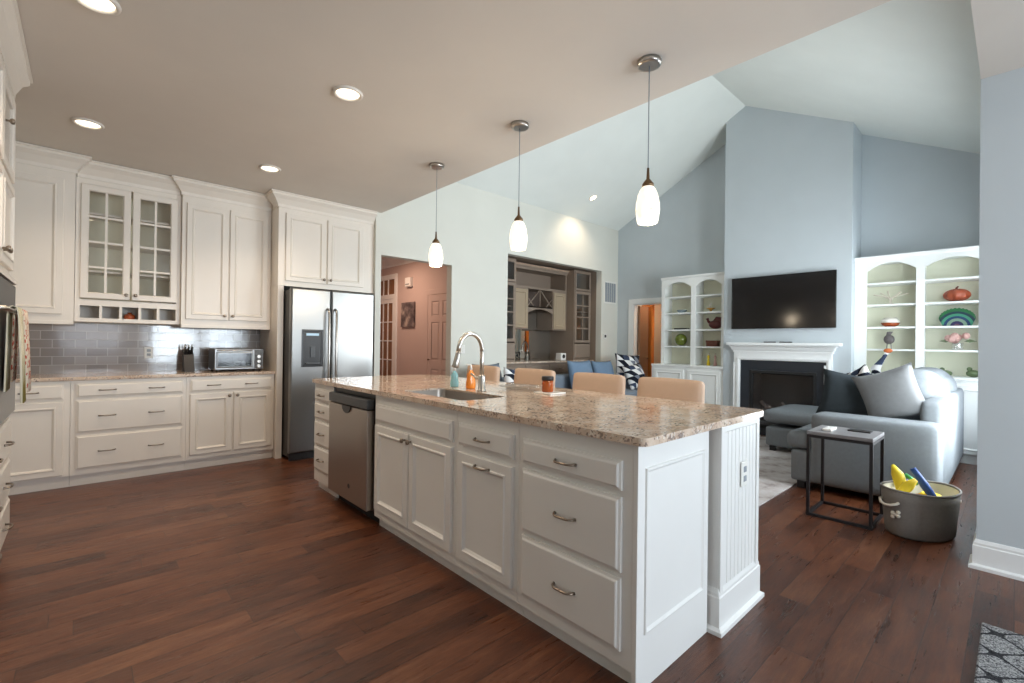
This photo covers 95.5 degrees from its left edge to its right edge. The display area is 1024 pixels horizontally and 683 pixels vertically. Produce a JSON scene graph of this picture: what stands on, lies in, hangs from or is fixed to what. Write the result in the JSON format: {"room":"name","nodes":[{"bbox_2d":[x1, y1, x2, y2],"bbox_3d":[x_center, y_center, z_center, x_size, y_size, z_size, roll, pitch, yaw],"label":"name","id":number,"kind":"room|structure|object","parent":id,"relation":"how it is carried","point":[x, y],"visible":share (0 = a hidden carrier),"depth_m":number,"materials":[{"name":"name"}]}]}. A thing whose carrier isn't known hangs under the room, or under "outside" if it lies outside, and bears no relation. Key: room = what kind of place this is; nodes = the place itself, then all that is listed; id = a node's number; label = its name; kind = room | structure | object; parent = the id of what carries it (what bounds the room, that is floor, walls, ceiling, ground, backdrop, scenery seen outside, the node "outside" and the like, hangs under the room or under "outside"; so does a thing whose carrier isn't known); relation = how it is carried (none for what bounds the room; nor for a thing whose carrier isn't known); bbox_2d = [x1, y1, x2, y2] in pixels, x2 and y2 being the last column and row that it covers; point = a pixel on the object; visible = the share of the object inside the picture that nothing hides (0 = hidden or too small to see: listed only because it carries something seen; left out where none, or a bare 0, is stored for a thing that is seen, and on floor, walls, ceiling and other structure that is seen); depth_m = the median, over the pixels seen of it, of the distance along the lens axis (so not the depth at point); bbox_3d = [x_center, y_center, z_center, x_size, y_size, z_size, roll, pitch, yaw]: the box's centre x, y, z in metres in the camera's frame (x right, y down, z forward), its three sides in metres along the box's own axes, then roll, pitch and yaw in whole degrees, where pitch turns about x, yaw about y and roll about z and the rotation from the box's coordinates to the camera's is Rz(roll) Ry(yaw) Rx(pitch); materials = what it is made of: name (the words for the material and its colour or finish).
{"room":"kitchen","nodes":[
{"label":"kitchen","id":0,"kind":"room"},
{"bbox_2d":[19,322,180,374],"bbox_3d":[-3.520,-0.180,4.914,3.680,2.820,0.120,1,0,-43],"label":"wall","id":1,"kind":"structure","parent":0,"point":[74,322],"depth_m":4.57,"materials":[{"name":"white paint"}]},
{"bbox_2d":[9,141,91,324],"bbox_3d":[-4.160,-0.875,3.869,0.965,1.446,0.539,1,0,-43],"label":"upper cabinet","id":2,"kind":"object","parent":1,"relation":"attached to","point":[43,271],"visible":0.84,"depth_m":3.87,"materials":[{"name":"wood"}]},
{"bbox_2d":[74,160,181,324],"bbox_3d":[-3.631,-0.881,4.424,0.760,1.416,0.439,1,0,-43],"label":"upper cabinet","id":3,"kind":"object","parent":1,"relation":"attached to","point":[128,237],"visible":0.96,"depth_m":4.41,"materials":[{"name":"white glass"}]},
{"bbox_2d":[88,270,169,280],"bbox_3d":[-3.675,-0.633,4.468,0.698,0.018,0.261,1,0,-43],"label":"shelf","id":4,"kind":"object","parent":3,"relation":"attached to","point":[91,273],"depth_m":4.46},
{"bbox_2d":[89,242,169,255],"bbox_3d":[-3.672,-0.893,4.469,0.698,0.018,0.261,1,0,-43],"label":"shelf","id":5,"kind":"object","parent":3,"relation":"attached to","point":[92,246],"depth_m":4.47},
{"bbox_2d":[89,212,170,230],"bbox_3d":[-3.669,-1.153,4.470,0.698,0.018,0.261,1,0,-43],"label":"shelf","id":6,"kind":"object","parent":3,"relation":"attached to","point":[93,220],"depth_m":4.47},
{"bbox_2d":[17,323,259,374],"bbox_3d":[-3.815,0.066,4.554,2.443,0.462,0.012,1,0,-43],"label":"backsplash","id":7,"kind":"structure","parent":1,"relation":"attached to","point":[77,347],"depth_m":4.54,"materials":[{"name":"grey tile"}]},
{"bbox_2d":[171,175,272,329],"bbox_3d":[-3.075,-0.857,4.902,0.902,1.446,0.489,1,0,-43],"label":"upper cabinet","id":8,"kind":"object","parent":1,"relation":"attached to","point":[225,283],"visible":0.99,"depth_m":4.78,"materials":[{"name":"white wood"}]},
{"bbox_2d":[381,262,446,374],"bbox_3d":[-1.742,-0.137,8.164,0.100,2.800,3.630,1,0,-43],"label":"wall","id":9,"kind":"structure","parent":0,"point":[410,340],"depth_m":8.03,"materials":[{"name":"paint"}]},
{"bbox_2d":[380,273,397,375],"bbox_3d":[-2.459,0.006,8.844,0.030,2.500,1.040,1,0,-43],"label":"door","id":10,"kind":"structure","parent":9,"relation":"in","point":[389,283],"depth_m":8.69,"materials":[{"name":"wood"}]},
{"bbox_2d":[381,257,414,269],"bbox_3d":[-1.809,-1.458,8.097,0.120,0.159,3.620,1,0,-43],"label":"ceiling","id":11,"kind":"structure","parent":9,"relation":"attached to","point":[387,262],"depth_m":8.54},
{"bbox_2d":[401,302,415,326],"bbox_3d":[-1.825,-0.473,8.160,0.034,0.430,0.440,1,0,-43],"label":"wall picture","id":12,"kind":"object","parent":9,"relation":"attached to","point":[407,308],"visible":1,"depth_m":8.12,"materials":[{"name":"fabric"}]},
{"bbox_2d":[424,287,446,375],"bbox_3d":[-1.152,0.209,7.405,0.051,2.118,0.920,1,0,-43],"label":"door","id":13,"kind":"structure","parent":9,"relation":"in","point":[435,299],"depth_m":7.52,"materials":[{"name":"paint"}]},
{"bbox_2d":[372,182,617,377],"bbox_3d":[0.198,-0.449,7.400,5.150,3.470,0.120,1,0,-43],"label":"wall","id":14,"kind":"structure","parent":0,"point":[473,228],"depth_m":6.72,"materials":[{"name":"white paint"}]},
{"bbox_2d":[508,256,596,360],"bbox_3d":[0.427,-0.084,8.259,2.560,2.750,0.830,1,0,-43],"label":"wall niche","id":15,"kind":"object","parent":14,"relation":"in","point":[522,260],"visible":0.15,"depth_m":8.77,"materials":[{"name":"paint"}]},
{"bbox_2d":[515,310,536,329],"bbox_3d":[0.225,-0.401,8.485,0.620,0.379,0.016,1,0,-43],"label":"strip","id":16,"kind":"object","parent":15,"relation":"attached to","point":[532,315],"visible":0.43,"depth_m":8.62,"materials":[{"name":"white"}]},
{"bbox_2d":[515,330,549,359],"bbox_3d":[0.189,0.059,8.456,1.452,0.540,0.016,1,0,-43],"label":"mirror","id":17,"kind":"object","parent":15,"relation":"attached to","point":[538,342],"visible":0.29,"depth_m":8.64,"materials":[{"name":"white mirror"}]},
{"bbox_2d":[515,262,568,330],"bbox_3d":[0.359,-0.764,8.286,1.454,1.110,0.449,1,0,-43],"label":"wall cabinet","id":18,"kind":"object","parent":15,"relation":"attached to","point":[542,289],"visible":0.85,"depth_m":8.45,"materials":[{"name":"wood"}]},
{"bbox_2d":[604,281,616,303],"bbox_3d":[1.874,-0.928,8.851,0.390,0.420,0.010,1,0,-43],"label":"air vent","id":19,"kind":"object","parent":14,"relation":"in","point":[610,288],"visible":1,"depth_m":8.84,"materials":[{"name":"metal"}]},
{"bbox_2d":[0,435,1023,682],"bbox_3d":[1.075,1.340,5.082,10.700,0.100,12.400,1,0,-43],"label":"floor","id":20,"kind":"structure","parent":0,"point":[252,571],"depth_m":2.26,"materials":[{"name":"brown wood"}]},
{"bbox_2d":[0,0,32,558],"bbox_3d":[-2.800,-0.177,2.164,0.700,2.816,1.180,1,0,-43],"label":"tall cabinet","id":21,"kind":"object","parent":20,"relation":"on","point":[15,71],"visible":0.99,"depth_m":2.47,"materials":[{"name":"white wood"}]},
{"bbox_2d":[0,276,17,424],"bbox_3d":[-2.771,0.051,2.139,0.686,0.750,1.038,1,0,-43],"label":"wall oven","id":22,"kind":"object","parent":21,"relation":"in","point":[7,290],"visible":0.72,"depth_m":2.32,"materials":[{"name":"metal"}]},
{"bbox_2d":[3,305,25,403],"bbox_3d":[-2.503,0.064,2.348,0.072,0.482,0.211,1,0,-43],"label":"dish towel","id":23,"kind":"object","parent":22,"relation":"hanging from","point":[8,345],"visible":0.95,"depth_m":2.31,"materials":[{"name":"fabric"}]},
{"bbox_2d":[10,308,30,391],"bbox_3d":[-2.706,0.047,2.568,0.072,0.452,0.250,1,0,-43],"label":"dish towel","id":24,"kind":"object","parent":22,"relation":"hanging from","point":[15,330],"visible":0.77,"depth_m":2.52,"materials":[{"name":"fabric"}]},
{"bbox_2d":[7,381,70,494],"bbox_3d":[-4.189,0.770,3.791,0.853,0.896,0.634,1,0,-43],"label":"base cabinet","id":25,"kind":"object","parent":20,"relation":"on","point":[39,456],"visible":0.75,"depth_m":3.77,"materials":[{"name":"white wood"}]},
{"bbox_2d":[15,369,274,382],"bbox_3d":[-3.616,0.315,4.333,2.443,0.030,0.609,1,0,-43],"label":"countertop","id":26,"kind":"structure","parent":25,"relation":"on","point":[198,373],"depth_m":4.28,"materials":[{"name":"stone"}]},
{"bbox_2d":[182,344,194,371],"bbox_3d":[-3.298,0.167,4.742,0.090,0.274,0.158,1,0,-43],"label":"knife block","id":27,"kind":"object","parent":26,"relation":"on","point":[188,365],"visible":1,"depth_m":4.72,"materials":[{"name":"black plastic"}]},
{"bbox_2d":[208,348,262,371],"bbox_3d":[-2.935,0.193,4.955,0.455,0.234,0.337,1,0,-43],"label":"toaster oven","id":28,"kind":"object","parent":26,"relation":"on","point":[219,358],"visible":1,"depth_m":4.84,"materials":[{"name":"metal"}]},
{"bbox_2d":[69,377,185,486],"bbox_3d":[-3.580,0.779,4.351,0.798,0.896,0.634,1,0,-43],"label":"base cabinet","id":29,"kind":"object","parent":20,"relation":"on","point":[120,428],"visible":0.99,"depth_m":4.12,"materials":[{"name":"white wood"}]},
{"bbox_2d":[184,374,273,469],"bbox_3d":[-3.001,0.789,4.885,0.773,0.896,0.634,1,0,-43],"label":"base cabinet","id":30,"kind":"object","parent":20,"relation":"on","point":[230,419],"visible":0.98,"depth_m":4.66,"materials":[{"name":"white wood"}]},
{"bbox_2d":[260,189,377,458],"bbox_3d":[-2.308,-0.161,5.446,1.173,2.816,0.739,1,0,-43],"label":"tall cabinet","id":31,"kind":"object","parent":20,"relation":"on","point":[318,244],"visible":0.89,"depth_m":5.14,"materials":[{"name":"white wood"}]},
{"bbox_2d":[314,383,338,497],"bbox_3d":[-1.371,0.804,4.013,0.618,0.901,0.404,1,0,-43],"label":"base cabinet","id":32,"kind":"object","parent":20,"relation":"on","point":[321,424],"visible":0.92,"depth_m":3.83,"materials":[{"name":"white wood"}]},
{"bbox_2d":[281,287,373,460],"bbox_3d":[-2.192,0.346,5.366,0.913,1.805,0.861,1,0,-43],"label":"refrigerator","id":33,"kind":"object","parent":20,"relation":"on","point":[327,334],"visible":0.72,"depth_m":4.96,"materials":[{"name":"metal"}]},
{"bbox_2d":[328,387,379,522],"bbox_3d":[-0.990,0.814,3.603,0.614,0.890,0.705,1,0,-43],"label":"dishwasher","id":34,"kind":"object","parent":20,"relation":"on","point":[352,414],"visible":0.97,"depth_m":3.33,"materials":[{"name":"silver metal"}]},
{"bbox_2d":[374,395,460,575],"bbox_3d":[-0.429,0.813,2.991,0.617,0.901,0.938,1,0,-43],"label":"base cabinet","id":35,"kind":"object","parent":20,"relation":"on","point":[415,461],"visible":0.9,"depth_m":2.74,"materials":[{"name":"white wood"}]},
{"bbox_2d":[466,365,499,380],"bbox_3d":[-0.461,0.754,4.586,0.518,1.031,0.494,1,0,-43],"label":"bar stool","id":36,"kind":"object","parent":20,"relation":"on","point":[492,373],"visible":0.16,"depth_m":4.61,"materials":[{"name":"beige leather"}]},
{"bbox_2d":[455,411,523,615],"bbox_3d":[0.052,0.818,2.469,0.618,0.901,0.478,1,0,-43],"label":"base cabinet","id":37,"kind":"object","parent":20,"relation":"on","point":[487,489],"visible":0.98,"depth_m":2.26,"materials":[{"name":"white wood"}]},
{"bbox_2d":[514,368,555,386],"bbox_3d":[0.033,0.758,4.049,0.518,1.031,0.494,1,0,-43],"label":"bar stool","id":38,"kind":"object","parent":20,"relation":"on","point":[529,376],"visible":0.21,"depth_m":4.17,"materials":[{"name":"beige leather"}]},
{"bbox_2d":[506,362,568,373],"bbox_3d":[0.438,0.827,8.232,2.354,0.930,0.695,1,0,-43],"label":"base cabinet","id":39,"kind":"object","parent":20,"relation":"on","point":[559,367],"visible":0.18,"depth_m":7.94,"materials":[{"name":"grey wood"}]},
{"bbox_2d":[506,359,593,363],"bbox_3d":[0.446,0.347,8.232,2.354,0.028,0.699,1,0,-43],"label":"countertop","id":40,"kind":"structure","parent":39,"relation":"on","point":[529,360],"depth_m":8.04,"materials":[{"name":"stone"}]},
{"bbox_2d":[507,258,515,361],"bbox_3d":[-0.286,-0.510,7.604,0.407,1.660,0.620,1,0,-43],"label":"tower cabinet","id":41,"kind":"object","parent":40,"relation":"on","point":[511,288],"visible":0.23,"depth_m":7.50,"materials":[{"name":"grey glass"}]},
{"bbox_2d":[550,270,590,359],"bbox_3d":[1.116,-0.488,8.896,0.487,1.660,0.620,1,0,-43],"label":"tower cabinet","id":42,"kind":"object","parent":40,"relation":"on","point":[575,341],"visible":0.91,"depth_m":8.70,"materials":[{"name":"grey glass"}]},
{"bbox_2d":[502,374,637,395],"bbox_3d":[0.790,0.913,7.096,3.480,0.760,0.925,1,0,-43],"label":"sofa","id":43,"kind":"object","parent":20,"relation":"on","point":[561,380],"visible":0.02,"depth_m":7.48,"materials":[{"name":"blue fabric"}]},
{"bbox_2d":[503,367,514,382],"bbox_3d":[0.028,0.560,6.218,0.188,0.453,0.498,1,0,28],"label":"throw pillow","id":44,"kind":"object","parent":43,"relation":"on","point":[508,373],"visible":0.28,"depth_m":6.06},
{"bbox_2d":[567,360,592,387],"bbox_3d":[1.121,0.543,7.511,0.600,0.485,0.231,1,0,-43],"label":"throw pillow","id":45,"kind":"object","parent":43,"relation":"on","point":[573,366],"visible":0.51,"depth_m":7.39,"materials":[{"name":"fabric"}]},
{"bbox_2d":[591,360,613,373],"bbox_3d":[1.554,0.555,7.896,0.560,0.466,0.229,1,0,-43],"label":"throw pillow","id":46,"kind":"object","parent":43,"relation":"on","point":[605,367],"visible":0.47,"depth_m":7.79,"materials":[{"name":"fabric"}]},
{"bbox_2d":[615,353,638,377],"bbox_3d":[2.026,0.452,8.153,0.530,0.497,0.188,1,0,-17],"label":"throw pillow","id":47,"kind":"object","parent":43,"relation":"on","point":[621,360],"visible":0.61,"depth_m":8.08,"materials":[{"name":"fabric"}]},
{"bbox_2d":[622,362,644,389],"bbox_3d":[2.107,0.592,7.930,0.490,0.465,0.222,1,0,-33],"label":"throw pillow","id":48,"kind":"object","parent":43,"relation":"on","point":[633,373],"visible":0.85,"depth_m":7.84,"materials":[{"name":"fabric"}]},
{"bbox_2d":[572,372,625,394],"bbox_3d":[0.514,0.763,3.527,0.518,1.031,0.494,1,0,-43],"label":"bar stool","id":49,"kind":"object","parent":20,"relation":"on","point":[596,382],"visible":0.24,"depth_m":3.62,"materials":[{"name":"beige leather"}]},
{"bbox_2d":[517,423,708,682],"bbox_3d":[0.428,0.822,2.061,0.618,0.901,0.627,1,0,-43],"label":"base cabinet","id":50,"kind":"object","parent":20,"relation":"on","point":[613,536],"visible":1,"depth_m":1.83,"materials":[{"name":"white wood"}]},
{"bbox_2d":[637,377,704,402],"bbox_3d":[0.928,0.767,3.078,0.518,1.031,0.494,1,0,-43],"label":"bar stool","id":51,"kind":"object","parent":20,"relation":"on","point":[653,387],"visible":0.14,"depth_m":3.17,"materials":[{"name":"beige leather"}]},
{"bbox_2d":[651,272,723,404],"bbox_3d":[2.966,0.122,7.652,0.483,2.400,1.217,1,0,-43],"label":"bookcase","id":52,"kind":"object","parent":20,"relation":"on","point":[694,294],"visible":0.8,"depth_m":7.66,"materials":[{"name":"wood"}]},
{"bbox_2d":[707,418,763,637],"bbox_3d":[0.005,0.819,3.352,0.505,0.903,3.207,1,0,-43],"label":"end post","id":53,"kind":"object","parent":20,"relation":"on","point":[733,567],"visible":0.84,"depth_m":2.12,"materials":[{"name":"wood"}]},
{"bbox_2d":[312,375,763,446],"bbox_3d":[-0.201,0.350,3.192,1.163,0.030,3.218,1,0,-43],"label":"countertop","id":54,"kind":"structure","parent":53,"relation":"on","point":[640,421],"depth_m":2.38,"materials":[{"name":"stone"}]},
{"bbox_2d":[413,390,497,399],"bbox_3d":[-0.387,0.457,2.972,0.326,0.225,0.686,1,0,-43],"label":"sink","id":55,"kind":"object","parent":54,"relation":"in","point":[449,394],"visible":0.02,"depth_m":3.22,"materials":[{"name":"metal"}]},
{"bbox_2d":[452,332,485,391],"bbox_3d":[-0.274,0.134,3.028,0.126,0.398,0.307,1,0,20],"label":"faucet","id":56,"kind":"object","parent":54,"relation":"on","point":[481,378],"visible":1,"depth_m":3.10,"materials":[{"name":"silver metal"}]},
{"bbox_2d":[466,364,475,388],"bbox_3d":[-0.293,0.247,3.309,0.078,0.174,0.058,1,0,-43],"label":"soap bottle","id":57,"kind":"object","parent":54,"relation":"on","point":[470,382],"visible":0.94,"depth_m":3.29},
{"bbox_2d":[534,391,565,394],"bbox_3d":[0.248,0.336,3.053,0.150,0.010,0.150,1,0,-43],"label":"coaster","id":58,"kind":"object","parent":54,"relation":"on","point":[538,392],"visible":0.8,"depth_m":3.02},
{"bbox_2d":[542,376,553,391],"bbox_3d":[0.235,0.280,3.061,0.080,0.101,0.080,1,0,-43],"label":"jar candle","id":59,"kind":"object","parent":58,"relation":"on","point":[547,381],"visible":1,"depth_m":3.03,"materials":[{"name":"orange glass"}]},
{"bbox_2d":[741,460,747,486],"bbox_3d":[1.102,0.626,2.203,0.072,0.116,0.008,1,0,-43],"label":"island outlet","id":60,"kind":"object","parent":53,"relation":"attached to","point":[744,465],"visible":1,"depth_m":2.19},
{"bbox_2d":[759,436,796,505],"bbox_3d":[2.021,1.298,5.620,3.180,0.012,2.790,1,0,-43],"label":"area rug","id":61,"kind":"object","parent":20,"relation":"on","point":[775,478],"visible":0.02,"depth_m":4.63,"materials":[{"name":"carpet"}]},
{"bbox_2d":[740,360,825,435],"bbox_3d":[3.812,0.800,6.516,0.284,1.059,1.077,1,0,-43],"label":"gas fireplace","id":62,"kind":"object","parent":20,"relation":"on","point":[772,387],"visible":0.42,"depth_m":6.61,"materials":[{"name":"black stone"}]},
{"bbox_2d":[806,425,883,530],"bbox_3d":[2.495,0.988,3.484,0.405,0.630,0.400,1,0,-43],"label":"side table","id":63,"kind":"object","parent":20,"relation":"on","point":[841,434],"visible":0.97,"depth_m":3.44,"materials":[{"name":"black metal"}]},
{"bbox_2d":[764,367,963,495],"bbox_3d":[3.465,0.790,4.882,2.370,1.060,1.715,1,0,-43],"label":"sectional sofa","id":64,"kind":"object","parent":20,"relation":"on","point":[931,441],"visible":0.77,"depth_m":3.90,"materials":[{"name":"grey fabric"}]},
{"bbox_2d":[764,404,818,425],"bbox_3d":[3.853,0.904,5.411,0.970,0.185,1.465,1,0,-43],"label":"cushion","id":65,"kind":"object","parent":64,"relation":"on","point":[790,414],"depth_m":5.48,"materials":[{"name":"fabric"}]},
{"bbox_2d":[787,428,810,448],"bbox_3d":[2.649,0.885,4.247,0.272,0.155,0.195,1,0,-43],"label":"seat cushion","id":66,"kind":"object","parent":64,"relation":"on","point":[797,438],"depth_m":4.17,"materials":[{"name":"fabric"}]},
{"bbox_2d":[816,369,867,415],"bbox_3d":[3.155,0.514,4.271,0.616,0.514,0.150,1,0,38],"label":"throw pillow","id":67,"kind":"object","parent":64,"relation":"on","point":[840,394],"visible":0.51,"depth_m":4.29,"materials":[{"name":"fabric"}]},
{"bbox_2d":[846,364,869,375],"bbox_3d":[3.348,0.447,4.476,0.131,0.482,0.498,1,0,6],"label":"throw pillow","id":68,"kind":"object","parent":64,"relation":"on","point":[862,371],"visible":0.2,"depth_m":4.38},
{"bbox_2d":[851,362,924,417],"bbox_3d":[3.232,0.454,3.975,0.130,0.571,0.583,1,0,-32],"label":"throw pillow","id":69,"kind":"object","parent":64,"relation":"on","point":[893,393],"visible":0.94,"depth_m":3.92,"materials":[{"name":"fabric"}]},
{"bbox_2d":[897,369,949,420],"bbox_3d":[3.825,0.553,4.399,0.820,0.580,0.460,1,0,-43],"label":"cushion","id":70,"kind":"object","parent":64,"relation":"on","point":[930,384],"depth_m":4.10,"materials":[{"name":"fabric"}]},
{"bbox_2d":[915,367,956,390],"bbox_3d":[4.398,0.562,4.928,0.840,0.580,0.460,1,0,-43],"label":"cushion","id":71,"kind":"object","parent":64,"relation":"on","point":[951,382],"depth_m":4.71,"materials":[{"name":"fabric"}]},
{"bbox_2d":[854,245,978,464],"bbox_3d":[4.886,0.141,5.569,0.483,2.400,1.257,1,0,-43],"label":"bookcase","id":72,"kind":"object","parent":20,"relation":"on","point":[926,276],"visible":0.49,"depth_m":5.63,"materials":[{"name":"wood"}]},
{"bbox_2d":[871,348,892,373],"bbox_3d":[4.533,0.244,5.703,0.100,0.321,0.211,1,0,-43],"label":"rooster figurine","id":73,"kind":"object","parent":72,"relation":"on","point":[876,368],"visible":0.98,"depth_m":5.69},
{"bbox_2d":[881,317,899,326],"bbox_3d":[4.720,-0.239,5.802,0.190,0.115,0.190,1,0,-43],"label":"bowl","id":74,"kind":"object","parent":72,"relation":"on","point":[887,322],"visible":0.98,"depth_m":5.74,"materials":[{"name":"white ceramic"}]},
{"bbox_2d":[943,286,970,300],"bbox_3d":[5.130,-0.550,5.361,0.196,0.182,0.238,1,0,-43],"label":"pumpkin","id":75,"kind":"object","parent":72,"relation":"on","point":[956,294],"visible":0.87,"depth_m":5.31,"materials":[{"name":"ceramic"}]},
{"bbox_2d":[939,308,975,325],"bbox_3d":[5.157,-0.283,5.388,0.020,0.212,0.310,1,0,-43],"label":"plate","id":76,"kind":"object","parent":72,"relation":"on","point":[956,316],"visible":0.95,"depth_m":5.38,"materials":[{"name":"ceramic"}]},
{"bbox_2d":[940,333,976,343],"bbox_3d":[5.131,-0.002,5.353,0.314,0.200,0.126,1,0,35],"label":"flower arrangement","id":77,"kind":"object","parent":72,"relation":"on","point":[954,338],"visible":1,"depth_m":5.33,"materials":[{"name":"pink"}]},
{"bbox_2d":[878,480,961,542],"bbox_3d":[2.776,1.144,3.166,0.511,0.323,0.407,1,0,-43],"label":"bucket","id":78,"kind":"object","parent":20,"relation":"on","point":[913,516],"visible":0.96,"depth_m":3.03,"materials":[{"name":"metal"}]},
{"bbox_2d":[891,464,905,489],"bbox_3d":[2.695,0.994,3.242,0.076,0.250,0.125,1,0,-3],"label":"banana","id":79,"kind":"object","parent":78,"relation":"in","point":[898,476],"visible":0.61,"depth_m":3.23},
{"bbox_2d":[898,478,917,492],"bbox_3d":[2.660,0.991,3.139,0.066,0.149,0.118,1,0,-43],"label":"toy","id":80,"kind":"object","parent":78,"relation":"in","point":[907,486],"visible":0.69,"depth_m":3.11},
{"bbox_2d":[918,491,940,495],"bbox_3d":[2.855,1.052,3.170,0.130,0.030,0.130,1,0,-43],"label":"disc","id":81,"kind":"object","parent":78,"relation":"in","point":[922,492],"visible":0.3,"depth_m":3.17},
{"bbox_2d":[910,467,936,495],"bbox_3d":[2.808,0.977,3.164,0.155,0.221,0.050,1,0,40],"label":"bone","id":82,"kind":"object","parent":81,"relation":"on","point":[922,482],"visible":0.79,"depth_m":3.16},
{"bbox_2d":[974,623,1023,682],"bbox_3d":[2.248,1.286,1.471,0.730,0.016,1.100,1,0,-43],"label":"floor mat","id":83,"kind":"object","parent":20,"relation":"on","point":[1000,657],"visible":1,"depth_m":1.88,"materials":[{"name":"fabric"}]},
{"bbox_2d":[15,0,1023,212],"bbox_3d":[0.045,-1.613,1.972,4.900,0.120,9.260,1,0,-43],"label":"ceiling","id":84,"kind":"structure","parent":0,"point":[211,91],"depth_m":2.69,"materials":[{"name":"paint"}]},
{"bbox_2d":[71,117,104,129],"bbox_3d":[-3.084,-1.585,3.382,0.183,0.023,0.183,1,0,-43],"label":"recessed light","id":85,"kind":"object","parent":84,"relation":"in","point":[83,122],"visible":1,"depth_m":3.38,"materials":[{"name":"beige"}]},
{"bbox_2d":[75,0,121,15],"bbox_3d":[-1.923,-1.574,2.149,0.183,0.023,0.183,1,0,-43],"label":"recessed light","id":86,"kind":"object","parent":84,"relation":"in","point":[105,7],"visible":1,"depth_m":2.18,"materials":[{"name":"beige"}]},
{"bbox_2d":[259,164,280,172],"bbox_3d":[-2.197,-1.571,4.222,0.183,0.023,0.183,1,0,-43],"label":"recessed light","id":87,"kind":"object","parent":84,"relation":"in","point":[265,167],"visible":1,"depth_m":4.22,"materials":[{"name":"beige"}]},
{"bbox_2d":[332,85,362,101],"bbox_3d":[-1.032,-1.560,2.927,0.183,0.023,0.183,1,0,-43],"label":"recessed light","id":88,"kind":"object","parent":84,"relation":"in","point":[343,92],"visible":1,"depth_m":2.92,"materials":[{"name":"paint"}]},
{"bbox_2d":[428,162,443,266],"bbox_3d":[-0.666,-1.108,4.091,0.130,0.894,0.130,1,0,-43],"label":"pendant light","id":89,"kind":"object","parent":84,"relation":"hanging from","point":[435,257],"visible":1,"depth_m":4.05,"materials":[{"name":"glass"}]},
{"bbox_2d":[509,120,528,250],"bbox_3d":[0.050,-1.101,3.314,0.130,0.894,0.130,1,0,-43],"label":"pendant light","id":90,"kind":"object","parent":84,"relation":"hanging from","point":[518,232],"visible":1,"depth_m":3.27,"materials":[{"name":"glass"}]},
{"bbox_2d":[514,207,522,220],"bbox_3d":[0.048,-0.907,3.313,0.064,0.104,0.064,1,0,-43],"label":"socket","id":91,"kind":"object","parent":90,"relation":"attached to","point":[518,218],"depth_m":3.29,"materials":[{"name":"gold metal"}]},
{"bbox_2d":[635,54,661,225],"bbox_3d":[0.750,-1.095,2.555,0.130,0.894,0.130,1,0,-43],"label":"pendant light","id":92,"kind":"object","parent":84,"relation":"hanging from","point":[647,210],"visible":1,"depth_m":2.52,"materials":[{"name":"glass"}]},
{"bbox_2d":[642,168,653,186],"bbox_3d":[0.747,-0.900,2.554,0.064,0.104,0.064,1,0,-43],"label":"socket","id":93,"kind":"object","parent":92,"relation":"attached to","point":[647,183],"depth_m":2.53,"materials":[{"name":"gold metal"}]},
{"bbox_2d":[637,304,661,362],"bbox_3d":[3.411,0.082,8.937,1.670,2.500,1.720,1,0,-43],"label":"wall","id":94,"kind":"structure","parent":0,"point":[657,314],"depth_m":9.59,"materials":[{"name":"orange paint"}]},
{"bbox_2d":[642,305,654,376],"bbox_3d":[3.106,0.077,8.655,0.100,2.500,1.520,1,0,-43],"label":"trim","id":95,"kind":"structure","parent":94,"relation":"attached to","point":[651,307],"depth_m":9.05,"materials":[{"name":"brown wood"}]},
{"bbox_2d":[456,0,980,230],"bbox_3d":[1.990,-2.847,5.460,5.200,1.580,5.370,1,0,-43],"label":"vault","id":96,"kind":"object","parent":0,"point":[901,70],"visible":0.39,"depth_m":5.59,"materials":[{"name":"paint"}]},
{"bbox_2d":[723,106,861,405],"bbox_3d":[3.933,-1.063,6.620,0.490,4.790,1.590,1,0,-43],"label":"wall","id":97,"kind":"structure","parent":0,"point":[793,181],"depth_m":6.37,"materials":[{"name":"paint"}]},
{"bbox_2d":[731,270,836,328],"bbox_3d":[3.718,-0.551,6.430,0.069,0.742,1.302,1,0,-43],"label":"television","id":98,"kind":"object","parent":97,"relation":"attached to","point":[806,299],"visible":1,"depth_m":6.36,"materials":[{"name":"black plastic"}]},
{"bbox_2d":[726,342,842,406],"bbox_3d":[3.674,0.773,6.384,0.164,1.510,1.400,1,0,-43],"label":"fireplace mantel","id":99,"kind":"object","parent":97,"relation":"attached to","point":[798,352],"visible":0.73,"depth_m":6.40,"materials":[{"name":"wood"}]},
{"bbox_2d":[726,342,842,345],"bbox_3d":[3.684,0.037,6.386,0.164,0.039,1.400,1,0,-43],"label":"mantel shelf","id":100,"kind":"object","parent":99,"relation":"attached to","point":[727,343],"depth_m":6.29,"materials":[{"name":"wood"}]},
{"bbox_2d":[617,134,979,375],"bbox_3d":[3.876,-1.063,7.131,0.120,4.790,5.250,1,0,-43],"label":"wall","id":101,"kind":"structure","parent":0,"point":[915,197],"depth_m":6.13,"materials":[{"name":"paint"}]},
{"bbox_2d":[638,306,648,376],"bbox_3d":[2.520,0.321,8.904,0.300,1.980,0.074,1,0,-43],"label":"door","id":102,"kind":"structure","parent":101,"relation":"in","point":[643,311],"depth_m":8.89,"materials":[{"name":"brown wood"}]},
{"bbox_2d":[628,297,661,355],"bbox_3d":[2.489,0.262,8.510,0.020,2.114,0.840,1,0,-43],"label":"trim","id":103,"kind":"structure","parent":101,"relation":"attached to","point":[644,300],"depth_m":8.76,"materials":[{"name":"wood"}]},
{"bbox_2d":[976,67,1023,548],"bbox_3d":[3.885,-0.155,1.505,0.150,2.940,3.350,1,0,-43],"label":"wall","id":104,"kind":"structure","parent":0,"point":[1000,426],"depth_m":2.62,"materials":[{"name":"paint"}]},
{"bbox_2d":[968,533,1023,581],"bbox_3d":[3.798,1.232,1.560,0.192,0.165,3.232,1,0,-43],"label":"baseboard","id":105,"kind":"structure","parent":104,"relation":"attached to","point":[990,557],"depth_m":2.61,"materials":[{"name":"wood"}]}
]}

